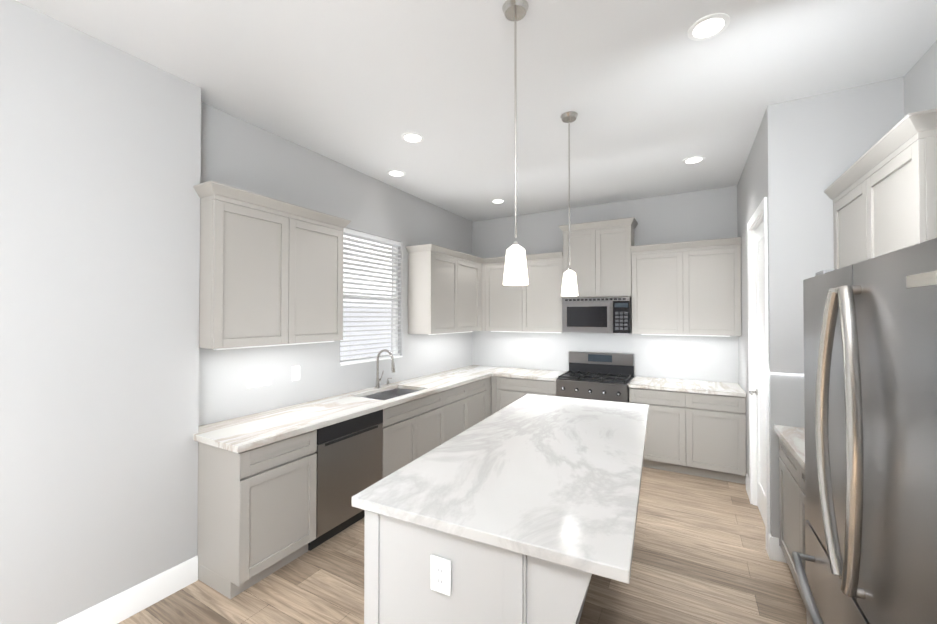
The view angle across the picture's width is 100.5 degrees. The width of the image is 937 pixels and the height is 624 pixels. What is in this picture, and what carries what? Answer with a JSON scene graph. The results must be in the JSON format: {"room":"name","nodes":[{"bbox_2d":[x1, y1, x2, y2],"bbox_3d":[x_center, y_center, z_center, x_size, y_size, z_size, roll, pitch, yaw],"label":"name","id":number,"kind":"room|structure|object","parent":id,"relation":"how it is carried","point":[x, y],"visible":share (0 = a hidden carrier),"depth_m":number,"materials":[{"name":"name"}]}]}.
{"room":"kitchen","nodes":[
{"label":"kitchen","id":0,"kind":"room"},
{"bbox_2d":[0,0,200,623],"bbox_3d":[-3.337,0.094,-0.111,0.325,3.108,6.090,0,-1,29],"label":"wall","id":1,"kind":"structure","parent":0,"point":[100,157],"depth_m":2.02,"materials":[{"name":"grey paint"}]},
{"bbox_2d":[57,556,197,623],"bbox_3d":[-3.189,1.572,-0.213,0.014,0.150,6.088,0,-1,29],"label":"baseboard","id":2,"kind":"structure","parent":1,"relation":"attached to","point":[126,604],"depth_m":2.18,"materials":[{"name":"white wood"}]},
{"bbox_2d":[198,102,471,425],"bbox_3d":[-0.929,0.148,4.357,0.150,3.108,4.060,0,-1,29],"label":"wall","id":3,"kind":"structure","parent":0,"point":[236,152],"depth_m":3.42,"materials":[{"name":"grey paint"}]},
{"bbox_2d":[193,181,300,349],"bbox_3d":[-1.569,-0.278,2.728,0.328,1.021,0.577,0,-1,29],"label":"upper cabinet","id":4,"kind":"object","parent":3,"relation":"attached to","point":[271,271],"depth_m":2.58,"materials":[{"name":"grey paint"}]},
{"bbox_2d":[292,366,299,380],"bbox_3d":[-1.447,0.514,3.267,0.008,0.120,0.075,0,-1,29],"label":"outlet","id":5,"kind":"object","parent":3,"relation":"attached to","point":[295,373],"visible":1,"depth_m":3.26,"materials":[{"name":"white plastic"}]},
{"bbox_2d":[297,206,344,343],"bbox_3d":[-1.344,-0.273,3.129,0.328,1.021,0.577,0,-1,29],"label":"upper cabinet","id":6,"kind":"object","parent":3,"relation":"attached to","point":[320,279],"depth_m":3.10,"materials":[{"name":"grey paint"}]},
{"bbox_2d":[340,228,401,365],"bbox_3d":[-1.034,-0.149,4.115,0.117,1.325,0.910,0,-1,29],"label":"window unit","id":7,"kind":"structure","parent":3,"relation":"in","point":[394,279],"depth_m":4.11,"materials":[{"name":"white plastic"}]},
{"bbox_2d":[406,244,460,334],"bbox_3d":[-0.412,-0.253,4.789,0.328,1.021,0.652,0,-1,29],"label":"upper cabinet","id":8,"kind":"object","parent":3,"relation":"attached to","point":[434,271],"depth_m":4.56,"materials":[{"name":"grey paint"}]},
{"bbox_2d":[461,253,476,332],"bbox_3d":[-0.150,-0.247,5.255,0.328,1.021,0.651,0,-1,29],"label":"upper cabinet","id":9,"kind":"object","parent":3,"relation":"attached to","point":[468,262],"depth_m":5.21,"materials":[{"name":"grey paint"}]},
{"bbox_2d":[118,467,806,623],"bbox_3d":[-0.137,1.705,0.487,7.000,0.100,10.700,0,-1,29],"label":"floor","id":10,"kind":"structure","parent":0,"point":[700,555],"depth_m":2.42,"materials":[{"name":"brown wood"}]},
{"bbox_2d":[197,430,316,598],"bbox_3d":[-1.453,1.243,2.620,0.616,0.876,0.536,0,-1,29],"label":"base cabinet","id":11,"kind":"object","parent":10,"relation":"on","point":[257,515],"depth_m":2.39,"materials":[{"name":"grey paint"}]},
{"bbox_2d":[193,365,508,452],"bbox_3d":[-0.623,0.803,4.073,0.648,0.040,3.935,0,-1,29],"label":"countertop","id":12,"kind":"structure","parent":11,"relation":"on","point":[244,433],"depth_m":2.95,"materials":[{"name":"stone"}]},
{"bbox_2d":[375,349,394,387],"bbox_3d":[-0.817,0.582,4.039,0.260,0.402,0.204,0,-1,29],"label":"faucet","id":13,"kind":"object","parent":12,"relation":"on","point":[377,368],"visible":1,"depth_m":4.01,"materials":[{"name":"silver metal"}]},
{"bbox_2d":[363,388,422,424],"bbox_3d":[-0.755,0.926,3.820,0.444,0.210,0.714,0,-1,29],"label":"sink","id":14,"kind":"object","parent":12,"relation":"in","point":[389,394],"visible":0.02,"depth_m":4.11,"materials":[{"name":"silver metal"}]},
{"bbox_2d":[308,409,382,550],"bbox_3d":[-1.143,1.252,3.140,0.594,0.871,0.664,0,-1,29],"label":"dishwasher","id":15,"kind":"object","parent":10,"relation":"on","point":[349,452],"visible":0.4,"depth_m":2.93,"materials":[{"name":"stainless steel"},{"name":"black plastic"}]},
{"bbox_2d":[393,382,472,468],"bbox_3d":[-0.406,1.266,4.485,0.616,0.876,0.619,0,-1,29],"label":"base cabinet","id":16,"kind":"object","parent":10,"relation":"on","point":[448,413],"depth_m":3.89,"materials":[{"name":"grey paint"}]},
{"bbox_2d":[364,510,591,623],"bbox_3d":[0.467,1.233,2.364,0.875,0.890,2.233,0,-1,26],"label":"kitchen island","id":17,"kind":"object","parent":10,"relation":"on","point":[490,584],"visible":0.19,"depth_m":1.38,"materials":[{"name":"grey paint"}]},
{"bbox_2d":[431,554,450,595],"bbox_3d":[-0.100,0.944,1.396,0.082,0.122,0.008,0,-1,26],"label":"outlet","id":18,"kind":"object","parent":17,"relation":"attached to","point":[440,575],"visible":0.98,"depth_m":1.39,"materials":[{"name":"white plastic"}]},
{"bbox_2d":[352,394,648,583],"bbox_3d":[0.504,0.768,2.370,1.030,0.040,2.319,0,-1,26],"label":"island countertop","id":19,"kind":"structure","parent":17,"relation":"on","point":[555,479],"depth_m":1.66,"materials":[{"name":"stone"}]},
{"bbox_2d":[473,377,488,425],"bbox_3d":[-0.175,1.271,4.896,0.616,0.876,0.559,0,-1,29],"label":"base cabinet","id":20,"kind":"object","parent":10,"relation":"on","point":[480,387],"depth_m":4.87,"materials":[{"name":"grey paint"}]},
{"bbox_2d":[489,377,490,415],"bbox_3d":[0.167,1.279,5.526,0.596,0.876,0.619,0,-1,29],"label":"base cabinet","id":21,"kind":"object","parent":10,"relation":"on","point":[489,377],"depth_m":5.08,"materials":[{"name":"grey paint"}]},
{"bbox_2d":[491,376,555,414],"bbox_3d":[0.828,1.274,5.156,0.868,0.875,0.617,0,-1,29],"label":"base cabinet","id":22,"kind":"object","parent":10,"relation":"on","point":[506,391],"visible":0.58,"depth_m":4.96,"materials":[{"name":"grey paint"}]},
{"bbox_2d":[493,367,567,380],"bbox_3d":[0.838,0.816,5.139,0.831,0.040,0.648,0,-1,29],"label":"countertop","id":23,"kind":"structure","parent":22,"relation":"on","point":[522,373],"depth_m":5.03,"materials":[{"name":"stone"}]},
{"bbox_2d":[556,351,633,402],"bbox_3d":[1.533,1.111,4.701,0.795,1.190,0.714,0,-1,29],"label":"range","id":24,"kind":"object","parent":10,"relation":"on","point":[603,376],"visible":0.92,"depth_m":4.65,"materials":[{"name":"silver metal"}]},
{"bbox_2d":[629,388,745,483],"bbox_3d":[2.374,1.264,4.288,1.054,0.875,0.617,0,-1,29],"label":"base cabinet","id":25,"kind":"object","parent":10,"relation":"on","point":[699,434],"visible":0.81,"depth_m":3.98,"materials":[{"name":"grey paint"}]},
{"bbox_2d":[628,376,745,396],"bbox_3d":[2.366,0.806,4.282,1.056,0.040,0.645,0,-1,29],"label":"countertop","id":26,"kind":"structure","parent":25,"relation":"on","point":[702,387],"depth_m":4.16,"materials":[{"name":"stone"}]},
{"bbox_2d":[779,438,794,579],"bbox_3d":[2.224,1.239,2.219,0.617,0.876,0.609,0,-1,29],"label":"base cabinet","id":27,"kind":"object","parent":10,"relation":"on","point":[792,508],"depth_m":2.47,"materials":[{"name":"grey paint"}]},
{"bbox_2d":[791,454,807,609],"bbox_3d":[1.969,1.233,1.765,0.617,0.876,0.667,0,-1,29],"label":"base cabinet","id":28,"kind":"object","parent":10,"relation":"on","point":[797,472],"depth_m":2.16,"materials":[{"name":"grey paint"}]},
{"bbox_2d":[774,425,804,470],"bbox_3d":[1.972,0.776,1.806,0.645,0.040,1.585,0,-1,29],"label":"countertop","id":29,"kind":"structure","parent":28,"relation":"on","point":[792,439],"depth_m":2.33,"materials":[{"name":"stone"}]},
{"bbox_2d":[791,238,936,623],"bbox_3d":[1.229,0.760,0.753,0.857,1.797,0.910,0,-1,29],"label":"refrigerator","id":30,"kind":"object","parent":10,"relation":"on","point":[870,376],"visible":1,"depth_m":0.83,"materials":[{"name":"silver metal"}]},
{"bbox_2d":[16,0,936,221],"bbox_3d":[-0.137,-1.502,0.526,7.000,0.100,10.700,0,-1,29],"label":"ceiling","id":31,"kind":"structure","parent":0,"point":[651,94],"depth_m":2.35,"materials":[{"name":"white paint"}]},
{"bbox_2d":[387,170,404,176],"bbox_3d":[-0.734,-1.408,3.957,0.184,0.006,0.184,0,-1,29],"label":"recessed light","id":32,"kind":"object","parent":31,"relation":"in","point":[397,173],"visible":1,"depth_m":3.95,"materials":[{"name":"white plastic"}]},
{"bbox_2d":[401,132,423,142],"bbox_3d":[-0.454,-1.417,3.169,0.184,0.006,0.184,0,-1,29],"label":"recessed light","id":33,"kind":"object","parent":31,"relation":"in","point":[411,137],"visible":1,"depth_m":3.16,"materials":[{"name":"white plastic"}]},
{"bbox_2d":[491,199,504,202],"bbox_3d":[0.373,-1.396,4.906,0.184,0.006,0.184,0,-1,29],"label":"recessed light","id":34,"kind":"object","parent":31,"relation":"in","point":[498,201],"visible":1,"depth_m":4.91,"materials":[{"name":"white plastic"}]},
{"bbox_2d":[502,0,528,285],"bbox_3d":[0.221,-0.782,1.830,0.124,1.307,0.124,0,-1,29],"label":"pendant light","id":35,"kind":"object","parent":31,"relation":"hanging from","point":[515,270],"visible":0.98,"depth_m":1.81,"materials":[{"name":"white glass"}]},
{"bbox_2d":[560,111,577,295],"bbox_3d":[0.730,-0.770,2.818,0.124,1.307,0.124,0,-1,29],"label":"pendant light","id":36,"kind":"object","parent":31,"relation":"hanging from","point":[569,285],"visible":1,"depth_m":2.79,"materials":[{"name":"white glass"}]},
{"bbox_2d":[682,156,704,163],"bbox_3d":[2.093,-1.412,3.620,0.184,0.006,0.184,0,-1,29],"label":"recessed light","id":37,"kind":"object","parent":31,"relation":"in","point":[693,159],"visible":1,"depth_m":3.61,"materials":[{"name":"white plastic"}]},
{"bbox_2d":[687,13,729,40],"bbox_3d":[1.208,-1.432,1.961,0.184,0.006,0.184,0,-1,29],"label":"recessed light","id":38,"kind":"object","parent":31,"relation":"in","point":[709,26],"visible":1,"depth_m":1.95,"materials":[{"name":"white plastic"}]},
{"bbox_2d":[472,186,738,382],"bbox_3d":[1.849,0.156,5.040,4.025,3.108,0.150,0,-1,29],"label":"wall","id":39,"kind":"structure","parent":0,"point":[708,214],"depth_m":4.83,"materials":[{"name":"grey paint"}]},
{"bbox_2d":[485,256,524,331],"bbox_3d":[0.532,-0.245,5.471,0.692,1.021,0.390,0,-1,29],"label":"upper cabinet","id":40,"kind":"object","parent":39,"relation":"attached to","point":[504,304],"depth_m":5.37,"materials":[{"name":"grey paint"}]},
{"bbox_2d":[525,249,564,332],"bbox_3d":[1.012,-0.248,5.237,0.609,1.021,0.327,0,-1,29],"label":"upper cabinet","id":41,"kind":"object","parent":39,"relation":"attached to","point":[543,298],"depth_m":5.07,"materials":[{"name":"grey paint"}]},
{"bbox_2d":[561,221,604,297],"bbox_3d":[1.481,-0.636,4.979,0.461,0.921,0.327,0,-1,29],"label":"upper cabinet","id":42,"kind":"object","parent":39,"relation":"attached to","point":[585,238],"depth_m":4.82,"materials":[{"name":"grey paint"}]},
{"bbox_2d":[601,217,636,297],"bbox_3d":[1.781,-0.638,4.811,0.461,0.921,0.327,0,-1,29],"label":"upper cabinet","id":43,"kind":"object","parent":39,"relation":"attached to","point":[617,235],"depth_m":4.64,"materials":[{"name":"grey paint"}]},
{"bbox_2d":[562,297,631,332],"bbox_3d":[1.600,0.041,4.833,0.789,0.423,0.444,0,-1,29],"label":"microwave","id":44,"kind":"object","parent":43,"relation":"attached to","point":[600,315],"visible":1,"depth_m":4.66,"materials":[{"name":"silver metal"}]},
{"bbox_2d":[631,241,692,335],"bbox_3d":[2.239,-0.256,4.549,0.587,1.021,0.327,0,-1,29],"label":"upper cabinet","id":45,"kind":"object","parent":39,"relation":"attached to","point":[660,299],"depth_m":4.40,"materials":[{"name":"grey paint"}]},
{"bbox_2d":[689,237,740,336],"bbox_3d":[2.649,-0.259,4.319,0.586,1.021,0.327,0,-1,29],"label":"upper cabinet","id":46,"kind":"object","parent":39,"relation":"attached to","point":[714,264],"depth_m":4.15,"materials":[{"name":"grey paint"}]},
{"bbox_2d":[737,77,903,545],"bbox_3d":[2.817,0.135,3.331,0.663,3.108,1.882,0,-1,29],"label":"wall","id":47,"kind":"structure","parent":0,"point":[805,153],"depth_m":2.61,"materials":[{"name":"grey paint"}]},
{"bbox_2d":[749,221,765,526],"bbox_3d":[2.329,0.481,3.097,0.103,2.396,0.728,0,-1,29],"label":"pantry door","id":48,"kind":"structure","parent":47,"relation":"in","point":[759,389],"depth_m":3.25,"materials":[{"name":"white wood"}]},
{"bbox_2d":[747,197,769,553],"bbox_3d":[2.354,0.442,3.084,0.126,2.490,0.900,0,-1,29],"label":"door frame","id":49,"kind":"structure","parent":47,"relation":"attached to","point":[758,217],"depth_m":3.41,"materials":[{"name":"white wood"}]},
{"bbox_2d":[746,473,786,562],"bbox_3d":[2.411,1.612,3.155,0.137,0.150,1.236,0,-1,29],"label":"baseboard","id":50,"kind":"structure","parent":47,"relation":"attached to","point":[775,552],"depth_m":2.64,"materials":[{"name":"white wood"}]},
{"bbox_2d":[904,40,936,116],"bbox_3d":[1.222,0.091,-0.342,0.150,3.108,10.150,0,-1,29],"label":"wall","id":51,"kind":"structure","parent":0,"point":[920,85],"depth_m":2.18,"materials":[{"name":"grey paint"}]},
{"bbox_2d":[829,165,856,268],"bbox_3d":[2.354,-0.285,2.174,0.328,1.021,0.591,0,-1,29],"label":"upper cabinet","id":52,"kind":"object","parent":51,"relation":"attached to","point":[843,193],"depth_m":2.33,"materials":[{"name":"grey paint"}]},
{"bbox_2d":[857,109,936,262],"bbox_3d":[2.122,-0.290,1.761,0.328,1.021,0.591,0,-1,29],"label":"upper cabinet","id":53,"kind":"object","parent":51,"relation":"attached to","point":[897,178],"depth_m":1.74,"materials":[{"name":"grey paint"}]},
{"label":"outside","id":54,"kind":"structure","parent":0,"visible":0},
{"bbox_2d":[340,235,391,359],"bbox_3d":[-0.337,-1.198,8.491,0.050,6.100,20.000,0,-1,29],"label":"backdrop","id":55,"kind":"structure","parent":54,"point":[364,328],"depth_m":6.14,"materials":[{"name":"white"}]}
]}

